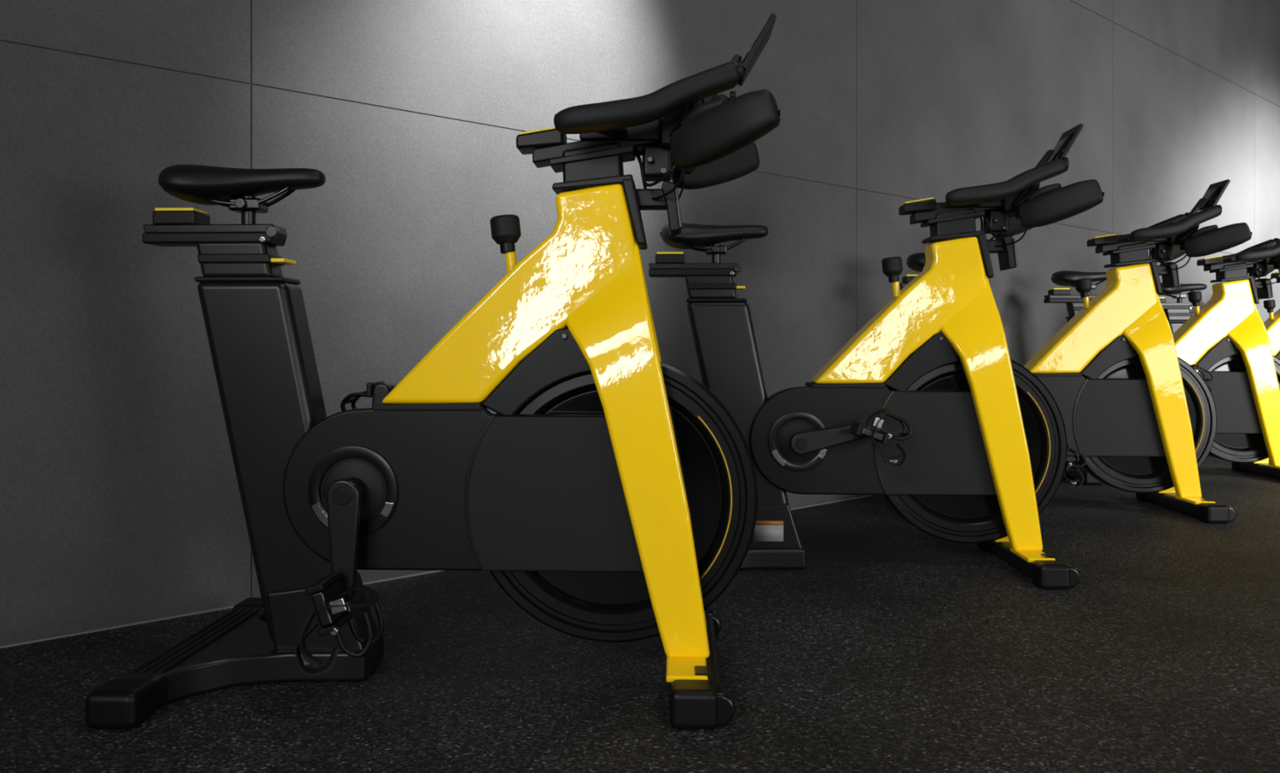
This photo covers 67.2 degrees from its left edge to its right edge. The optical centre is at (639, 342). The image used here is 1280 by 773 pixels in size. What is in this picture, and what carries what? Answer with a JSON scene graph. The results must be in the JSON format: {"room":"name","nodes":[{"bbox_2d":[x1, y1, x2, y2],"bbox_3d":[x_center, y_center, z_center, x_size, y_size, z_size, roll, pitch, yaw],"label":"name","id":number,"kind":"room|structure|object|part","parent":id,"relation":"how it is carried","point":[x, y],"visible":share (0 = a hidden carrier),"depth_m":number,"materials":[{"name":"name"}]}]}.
{"room":"gym","nodes":[
{"label":"gym","id":0,"kind":"room"},
{"bbox_2d":[0,0,1279,645],"bbox_3d":[2.618,-1.170,5.440,18.960,3.620,0.100,0,0,-41],"label":"wall","id":1,"kind":"structure","parent":0,"point":[121,502],"depth_m":2.59,"materials":[{"name":"concrete"}]},
{"bbox_2d":[0,459,1075,648],"bbox_3d":[2.653,0.618,5.400,18.940,0.004,0.005,0,0,-41],"label":"baseboard","id":2,"kind":"structure","parent":1,"relation":"attached to","point":[432,571],"depth_m":2.17,"materials":[{"name":"grey"}]},
{"bbox_2d":[0,455,1279,772],"bbox_3d":[3.351,0.650,4.065,16.895,0.060,15.130,0,0,0],"label":"floor","id":3,"kind":"structure","parent":0,"point":[896,646],"depth_m":1.79,"materials":[{"name":"rubber"}]},
{"bbox_2d":[85,13,780,729],"bbox_3d":[-0.341,0.013,1.812,1.179,1.214,0.592,0,0,2],"label":"exercise bike","id":4,"kind":"object","parent":3,"relation":"on","point":[610,494],"visible":1,"depth_m":1.75,"materials":[{"name":"yellow paint"}]},
{"bbox_3d":[-0.805,-0.196,1.828,0.249,0.020,0.068,0,0,2],"label":"seat rail","id":5,"kind":"part","parent":4,"relation":"part of","materials":[{"name":"black plastic"}]},
{"bbox_3d":[-0.804,-0.213,1.828,0.252,0.018,0.060,0,0,2],"label":"seat rail","id":6,"kind":"part","parent":4,"relation":"part of","materials":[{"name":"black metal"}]},
{"bbox_3d":[-0.743,-0.280,1.806,0.193,0.048,0.011,0,0,-3],"label":"saddle rail","id":7,"kind":"part","parent":4,"relation":"part of","materials":[{"name":"grey metal"}]},
{"bbox_3d":[-0.741,-0.280,1.846,0.193,0.048,0.011,0,0,7],"label":"saddle rail","id":8,"kind":"part","parent":4,"relation":"part of","materials":[{"name":"grey metal"}]},
{"bbox_3d":[-0.683,-0.154,1.824,0.042,0.008,0.060,0,0,2],"label":"seat lever","id":9,"kind":"part","parent":4,"relation":"part of","materials":[{"name":"yellow metal"}]},
{"bbox_3d":[-0.537,0.408,1.636,0.030,0.019,0.090,0,0,2],"label":"pedal plate","id":10,"kind":"part","parent":4,"relation":"part of","materials":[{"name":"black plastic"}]},
{"bbox_3d":[-0.515,0.476,1.635,0.030,0.019,0.090,0,0,2],"label":"pedal plate","id":11,"kind":"part","parent":4,"relation":"part of","materials":[{"name":"black plastic"}]},
{"bbox_3d":[-0.524,0.350,1.705,0.060,0.220,0.022,0,0,2],"label":"crank arm","id":12,"kind":"part","parent":4,"relation":"part of","materials":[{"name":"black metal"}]},
{"bbox_3d":[-0.522,0.270,1.758,0.112,0.112,0.011,0,0,2],"label":"crank dish","id":13,"kind":"part","parent":4,"relation":"part of","materials":[{"name":"black plastic"}]},
{"bbox_3d":[-0.549,0.096,2.002,0.013,0.030,0.090,0,0,2],"label":"pedal plate","id":14,"kind":"part","parent":4,"relation":"part of","materials":[{"name":"black plastic"}]},
{"bbox_3d":[-0.516,0.190,1.931,0.060,0.220,0.022,0,0,2],"label":"crank arm","id":15,"kind":"part","parent":4,"relation":"part of","materials":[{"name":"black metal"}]},
{"bbox_3d":[-0.252,-0.212,1.809,0.058,0.055,0.055,0,0,2],"label":"resistance knob","id":16,"kind":"part","parent":4,"relation":"part of","materials":[{"name":"black plastic"}]},
{"bbox_3d":[-0.187,0.056,1.760,0.203,0.166,0.022,0,0,2],"label":"fender plate","id":17,"kind":"part","parent":4,"relation":"part of","materials":[{"name":"black plastic"}]},
{"bbox_3d":[-0.140,0.273,1.744,0.346,0.280,0.012,0,0,2],"label":"wheel panel","id":18,"kind":"part","parent":4,"relation":"part of","materials":[{"name":"black plastic"}]},
{"bbox_3d":[-0.071,-0.366,1.802,0.253,0.067,0.060,0,0,2],"label":"handlebar rail","id":19,"kind":"part","parent":4,"relation":"part of","materials":[{"name":"black plastic"}]},
{"bbox_3d":[-0.007,0.170,1.745,0.264,0.775,0.090,0,0,2],"label":"fork leg","id":20,"kind":"part","parent":4,"relation":"part of","materials":[{"name":"yellow paint"}]},
{"bbox_3d":[0.013,-0.426,1.672,0.324,0.126,0.067,0,0,-4],"label":"handlebar arm","id":21,"kind":"part","parent":4,"relation":"part of","materials":[{"name":"black rubber"}]},
{"bbox_3d":[0.021,-0.268,1.799,0.062,0.035,0.044,0,0,2],"label":"bracket arm","id":22,"kind":"part","parent":4,"relation":"part of","materials":[{"name":"black plastic"}]},
{"bbox_3d":[0.058,-0.250,1.798,0.035,0.094,0.080,0,0,2],"label":"bracket plate","id":23,"kind":"part","parent":4,"relation":"part of","materials":[{"name":"black plastic"}]},
{"bbox_3d":[-0.003,0.170,1.855,0.264,0.775,0.090,0,0,2],"label":"fork leg","id":24,"kind":"part","parent":4,"relation":"part of","materials":[{"name":"yellow paint"}]},
{"bbox_3d":[0.022,-0.426,1.927,0.324,0.126,0.067,0,0,8],"label":"handlebar arm","id":25,"kind":"part","parent":4,"relation":"part of","materials":[{"name":"black rubber"}]},
{"bbox_3d":[0.095,-0.360,1.888,0.064,0.058,0.042,0,0,2],"label":"grip lever","id":26,"kind":"part","parent":4,"relation":"part of","materials":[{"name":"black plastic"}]},
{"bbox_3d":[0.081,0.560,1.669,0.070,0.012,0.136,0,0,2],"label":"fork foot plate","id":27,"kind":"part","parent":4,"relation":"part of","materials":[{"name":"yellow paint"}]},
{"bbox_2d":[648,124,1104,589],"bbox_3d":[0.614,0.013,2.687,1.179,1.214,0.592,0,0,2],"label":"exercise bike","id":28,"kind":"object","parent":3,"relation":"on","point":[926,409],"visible":0.92,"depth_m":2.63,"materials":[{"name":"yellow paint"}]},
{"bbox_3d":[0.150,-0.196,2.703,0.249,0.020,0.068,0,0,2],"label":"seat rail","id":29,"kind":"part","parent":28,"relation":"part of","materials":[{"name":"black plastic"}]},
{"bbox_3d":[0.151,-0.213,2.703,0.252,0.018,0.060,0,0,2],"label":"seat rail","id":30,"kind":"part","parent":28,"relation":"part of","materials":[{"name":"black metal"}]},
{"bbox_3d":[0.214,-0.280,2.721,0.193,0.048,0.011,0,0,7],"label":"saddle rail","id":31,"kind":"part","parent":28,"relation":"part of","materials":[{"name":"grey metal"}]},
{"bbox_3d":[0.212,-0.280,2.681,0.193,0.048,0.011,0,0,-3],"label":"saddle rail","id":32,"kind":"part","parent":28,"relation":"part of","materials":[{"name":"grey metal"}]},
{"bbox_3d":[0.272,-0.154,2.699,0.042,0.008,0.060,0,0,2],"label":"seat lever","id":33,"kind":"part","parent":28,"relation":"part of","materials":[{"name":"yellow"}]},
{"bbox_3d":[0.433,0.270,2.633,0.112,0.112,0.011,0,0,2],"label":"crank dish","id":34,"kind":"part","parent":28,"relation":"part of","materials":[{"name":"black plastic"}]},
{"bbox_3d":[0.509,0.258,2.578,0.216,0.084,0.022,0,0,2],"label":"crank arm","id":35,"kind":"part","parent":28,"relation":"part of","materials":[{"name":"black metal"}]},
{"bbox_3d":[0.563,0.222,2.506,0.020,0.030,0.090,0,0,2],"label":"pedal plate","id":36,"kind":"part","parent":28,"relation":"part of","materials":[{"name":"black plastic"}]},
{"bbox_3d":[0.631,0.247,2.503,0.020,0.030,0.090,0,0,2],"label":"pedal plate","id":37,"kind":"part","parent":28,"relation":"part of","materials":[{"name":"black plastic"}]},
{"bbox_3d":[0.703,-0.212,2.684,0.058,0.055,0.055,0,0,2],"label":"resistance knob","id":38,"kind":"part","parent":28,"relation":"part of","materials":[{"name":"black plastic"}]},
{"bbox_3d":[0.768,0.056,2.635,0.203,0.166,0.022,0,0,2],"label":"fender plate","id":39,"kind":"part","parent":28,"relation":"part of","materials":[{"name":"black plastic"}]},
{"bbox_3d":[0.815,0.273,2.619,0.346,0.280,0.012,0,0,2],"label":"wheel panel","id":40,"kind":"part","parent":28,"relation":"part of","materials":[{"name":"black plastic"}]},
{"bbox_3d":[0.977,-0.426,2.802,0.324,0.126,0.067,0,0,8],"label":"handlebar arm","id":41,"kind":"part","parent":28,"relation":"part of","materials":[{"name":"black metal"}]},
{"bbox_3d":[0.884,-0.366,2.678,0.253,0.067,0.060,0,0,2],"label":"handlebar rail","id":42,"kind":"part","parent":28,"relation":"part of","materials":[{"name":"black plastic"}]},
{"bbox_3d":[0.948,0.170,2.620,0.264,0.775,0.090,0,0,2],"label":"fork leg","id":43,"kind":"part","parent":28,"relation":"part of","materials":[{"name":"yellow paint"}]},
{"bbox_3d":[0.976,-0.268,2.674,0.062,0.035,0.044,0,0,2],"label":"bracket arm","id":44,"kind":"part","parent":28,"relation":"part of","materials":[{"name":"black plastic"}]},
{"bbox_3d":[1.044,0.560,2.800,0.070,0.012,0.136,0,0,2],"label":"fork foot plate","id":45,"kind":"part","parent":28,"relation":"part of","materials":[{"name":"yellow paint"}]},
{"bbox_3d":[0.968,-0.426,2.547,0.324,0.126,0.067,0,0,-4],"label":"handlebar arm","id":46,"kind":"part","parent":28,"relation":"part of","materials":[{"name":"black rubber"}]},
{"bbox_3d":[1.013,-0.250,2.673,0.035,0.094,0.080,0,0,2],"label":"bracket plate","id":47,"kind":"part","parent":28,"relation":"part of","materials":[{"name":"black plastic"}]},
{"bbox_3d":[1.050,-0.360,2.763,0.064,0.058,0.042,0,0,2],"label":"grip lever","id":48,"kind":"part","parent":28,"relation":"part of","materials":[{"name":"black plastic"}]},
{"bbox_3d":[1.044,-0.360,2.581,0.064,0.058,0.042,0,0,2],"label":"grip lever","id":49,"kind":"part","parent":28,"relation":"part of","materials":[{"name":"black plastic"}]},
{"bbox_3d":[1.036,0.560,2.544,0.070,0.012,0.136,0,0,2],"label":"fork foot plate","id":50,"kind":"part","parent":28,"relation":"part of","materials":[{"name":"yellow paint"}]},
{"bbox_3d":[1.166,-0.545,2.668,0.057,0.092,0.108,0,0,2],"label":"console glass","id":51,"kind":"part","parent":28,"relation":"part of","materials":[{"name":"black glass"}]},
{"bbox_2d":[899,179,1252,523],"bbox_3d":[1.554,0.013,3.572,1.179,1.214,0.592,0,0,2],"label":"exercise bike","id":52,"kind":"object","parent":3,"relation":"on","point":[1138,418],"visible":0.73,"depth_m":3.51,"materials":[{"name":"yellow paint"}]},
{"bbox_3d":[1.091,-0.213,3.588,0.252,0.018,0.060,0,0,2],"label":"seat rail","id":53,"kind":"part","parent":52,"relation":"part of","materials":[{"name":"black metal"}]},
{"bbox_3d":[1.489,0.431,3.391,0.020,0.030,0.090,0,0,2],"label":"pedal plate","id":54,"kind":"part","parent":52,"relation":"part of","materials":[{"name":"black plastic"}]},
{"bbox_3d":[1.643,-0.212,3.569,0.058,0.055,0.055,0,0,2],"label":"resistance knob","id":55,"kind":"part","parent":52,"relation":"part of","materials":[{"name":"black plastic"}]},
{"bbox_3d":[1.708,0.056,3.519,0.203,0.166,0.022,0,0,2],"label":"fender plate","id":56,"kind":"part","parent":52,"relation":"part of","materials":[{"name":"black plastic"}]},
{"bbox_3d":[1.755,0.273,3.504,0.346,0.280,0.012,0,0,2],"label":"wheel panel","id":57,"kind":"part","parent":52,"relation":"part of","materials":[{"name":"black plastic"}]},
{"bbox_3d":[1.824,-0.366,3.562,0.253,0.067,0.060,0,0,2],"label":"handlebar rail","id":58,"kind":"part","parent":52,"relation":"part of","materials":[{"name":"black plastic"}]},
{"bbox_3d":[1.917,-0.426,3.687,0.324,0.126,0.067,0,0,8],"label":"handlebar arm","id":59,"kind":"part","parent":52,"relation":"part of","materials":[{"name":"black rubber"}]},
{"bbox_3d":[1.888,0.170,3.505,0.264,0.775,0.090,0,0,2],"label":"fork leg","id":60,"kind":"part","parent":52,"relation":"part of","materials":[{"name":"yellow paint"}]},
{"bbox_3d":[1.916,-0.268,3.559,0.062,0.035,0.044,0,0,2],"label":"bracket arm","id":61,"kind":"part","parent":52,"relation":"part of","materials":[{"name":"black plastic"}]},
{"bbox_3d":[1.984,0.560,3.685,0.070,0.012,0.136,0,0,2],"label":"fork foot plate","id":62,"kind":"part","parent":52,"relation":"part of","materials":[{"name":"yellow paint"}]},
{"bbox_3d":[1.953,-0.250,3.558,0.035,0.094,0.080,0,0,2],"label":"bracket plate","id":63,"kind":"part","parent":52,"relation":"part of","materials":[{"name":"black plastic"}]},
{"bbox_3d":[1.908,-0.426,3.432,0.324,0.126,0.067,0,0,-4],"label":"handlebar arm","id":64,"kind":"part","parent":52,"relation":"part of","materials":[{"name":"black rubber"}]},
{"bbox_3d":[1.984,-0.360,3.466,0.064,0.058,0.042,0,0,2],"label":"grip lever","id":65,"kind":"part","parent":52,"relation":"part of","materials":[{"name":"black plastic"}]},
{"bbox_3d":[1.976,0.560,3.429,0.070,0.012,0.136,0,0,2],"label":"fork foot plate","id":66,"kind":"part","parent":52,"relation":"part of","materials":[{"name":"yellow paint"}]},
{"bbox_3d":[2.106,-0.545,3.553,0.057,0.092,0.108,0,0,2],"label":"console glass","id":67,"kind":"part","parent":52,"relation":"part of","materials":[{"name":"black glass"}]},
{"bbox_2d":[1044,238,1279,484],"bbox_3d":[2.479,0.013,4.462,1.179,1.214,0.592,0,0,2],"label":"exercise bike","id":68,"kind":"object","parent":3,"relation":"on","point":[1226,340],"visible":0.56,"depth_m":4.40,"materials":[{"name":"yellow paint"}]},
{"bbox_3d":[2.015,-0.196,4.478,0.249,0.020,0.068,0,0,2],"label":"seat rail","id":69,"kind":"part","parent":68,"relation":"part of","materials":[{"name":"black plastic"}]},
{"bbox_3d":[2.016,-0.213,4.478,0.252,0.018,0.060,0,0,2],"label":"seat rail","id":70,"kind":"part","parent":68,"relation":"part of","materials":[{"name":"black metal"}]},
{"bbox_3d":[2.077,-0.280,4.456,0.193,0.048,0.011,0,0,-3],"label":"saddle rail","id":71,"kind":"part","parent":68,"relation":"part of","materials":[{"name":"grey metal"}]},
{"bbox_3d":[2.568,-0.212,4.459,0.058,0.055,0.055,0,0,2],"label":"resistance knob","id":72,"kind":"part","parent":68,"relation":"part of","materials":[{"name":"black plastic"}]},
{"bbox_3d":[2.633,0.056,4.410,0.203,0.166,0.022,0,0,2],"label":"fender plate","id":73,"kind":"part","parent":68,"relation":"part of","materials":[{"name":"black plastic"}]},
{"bbox_3d":[2.680,0.273,4.394,0.346,0.280,0.012,0,0,2],"label":"wheel panel","id":74,"kind":"part","parent":68,"relation":"part of","materials":[{"name":"black plastic"}]},
{"bbox_3d":[2.749,-0.366,4.452,0.253,0.067,0.060,0,0,2],"label":"handlebar rail","id":75,"kind":"part","parent":68,"relation":"part of","materials":[{"name":"black plastic"}]},
{"bbox_3d":[2.842,-0.426,4.577,0.324,0.126,0.067,0,0,8],"label":"handlebar arm","id":76,"kind":"part","parent":68,"relation":"part of","materials":[{"name":"black rubber"}]},
{"bbox_3d":[2.813,0.170,4.395,0.264,0.775,0.090,0,0,2],"label":"fork leg","id":77,"kind":"part","parent":68,"relation":"part of","materials":[{"name":"yellow paint"}]},
{"bbox_3d":[2.833,-0.426,4.322,0.324,0.126,0.067,0,0,-4],"label":"handlebar arm","id":78,"kind":"part","parent":68,"relation":"part of","materials":[{"name":"black rubber"}]},
{"bbox_3d":[2.841,-0.268,4.449,0.062,0.035,0.044,0,0,2],"label":"bracket arm","id":79,"kind":"part","parent":68,"relation":"part of","materials":[{"name":"black plastic"}]},
{"bbox_3d":[2.909,0.560,4.575,0.070,0.012,0.136,0,0,2],"label":"fork foot plate","id":80,"kind":"part","parent":68,"relation":"part of","materials":[{"name":"yellow paint"}]},
{"bbox_3d":[2.878,-0.250,4.448,0.035,0.094,0.080,0,0,2],"label":"bracket plate","id":81,"kind":"part","parent":68,"relation":"part of","materials":[{"name":"black plastic"}]},
{"bbox_3d":[2.901,0.560,4.319,0.070,0.012,0.136,0,0,2],"label":"fork foot plate","id":82,"kind":"part","parent":68,"relation":"part of","materials":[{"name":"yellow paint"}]},
{"bbox_3d":[2.909,-0.360,4.356,0.064,0.058,0.042,0,0,2],"label":"grip lever","id":83,"kind":"part","parent":68,"relation":"part of","materials":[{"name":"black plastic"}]},
{"bbox_2d":[1157,271,1279,455],"bbox_3d":[3.399,0.013,5.342,1.179,1.214,0.592,0,0,2],"label":"exercise bike","id":84,"kind":"object","parent":3,"relation":"on","point":[1177,313],"visible":0.26,"depth_m":5.32,"materials":[{"name":"yellow paint"}]},
{"bbox_3d":[2.936,-0.213,5.358,0.252,0.018,0.060,0,0,2],"label":"seat rail","id":85,"kind":"part","parent":84,"relation":"part of","materials":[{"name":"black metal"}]},
{"bbox_3d":[2.935,-0.196,5.358,0.249,0.020,0.068,0,0,2],"label":"seat rail","id":86,"kind":"part","parent":84,"relation":"part of","materials":[{"name":"black plastic"}]},
{"bbox_3d":[3.488,-0.212,5.339,0.058,0.055,0.055,0,0,2],"label":"resistance knob","id":87,"kind":"part","parent":84,"relation":"part of","materials":[{"name":"black plastic"}]},
{"bbox_3d":[3.553,0.056,5.290,0.203,0.166,0.022,0,0,2],"label":"fender plate","id":88,"kind":"part","parent":84,"relation":"part of","materials":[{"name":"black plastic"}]}
]}

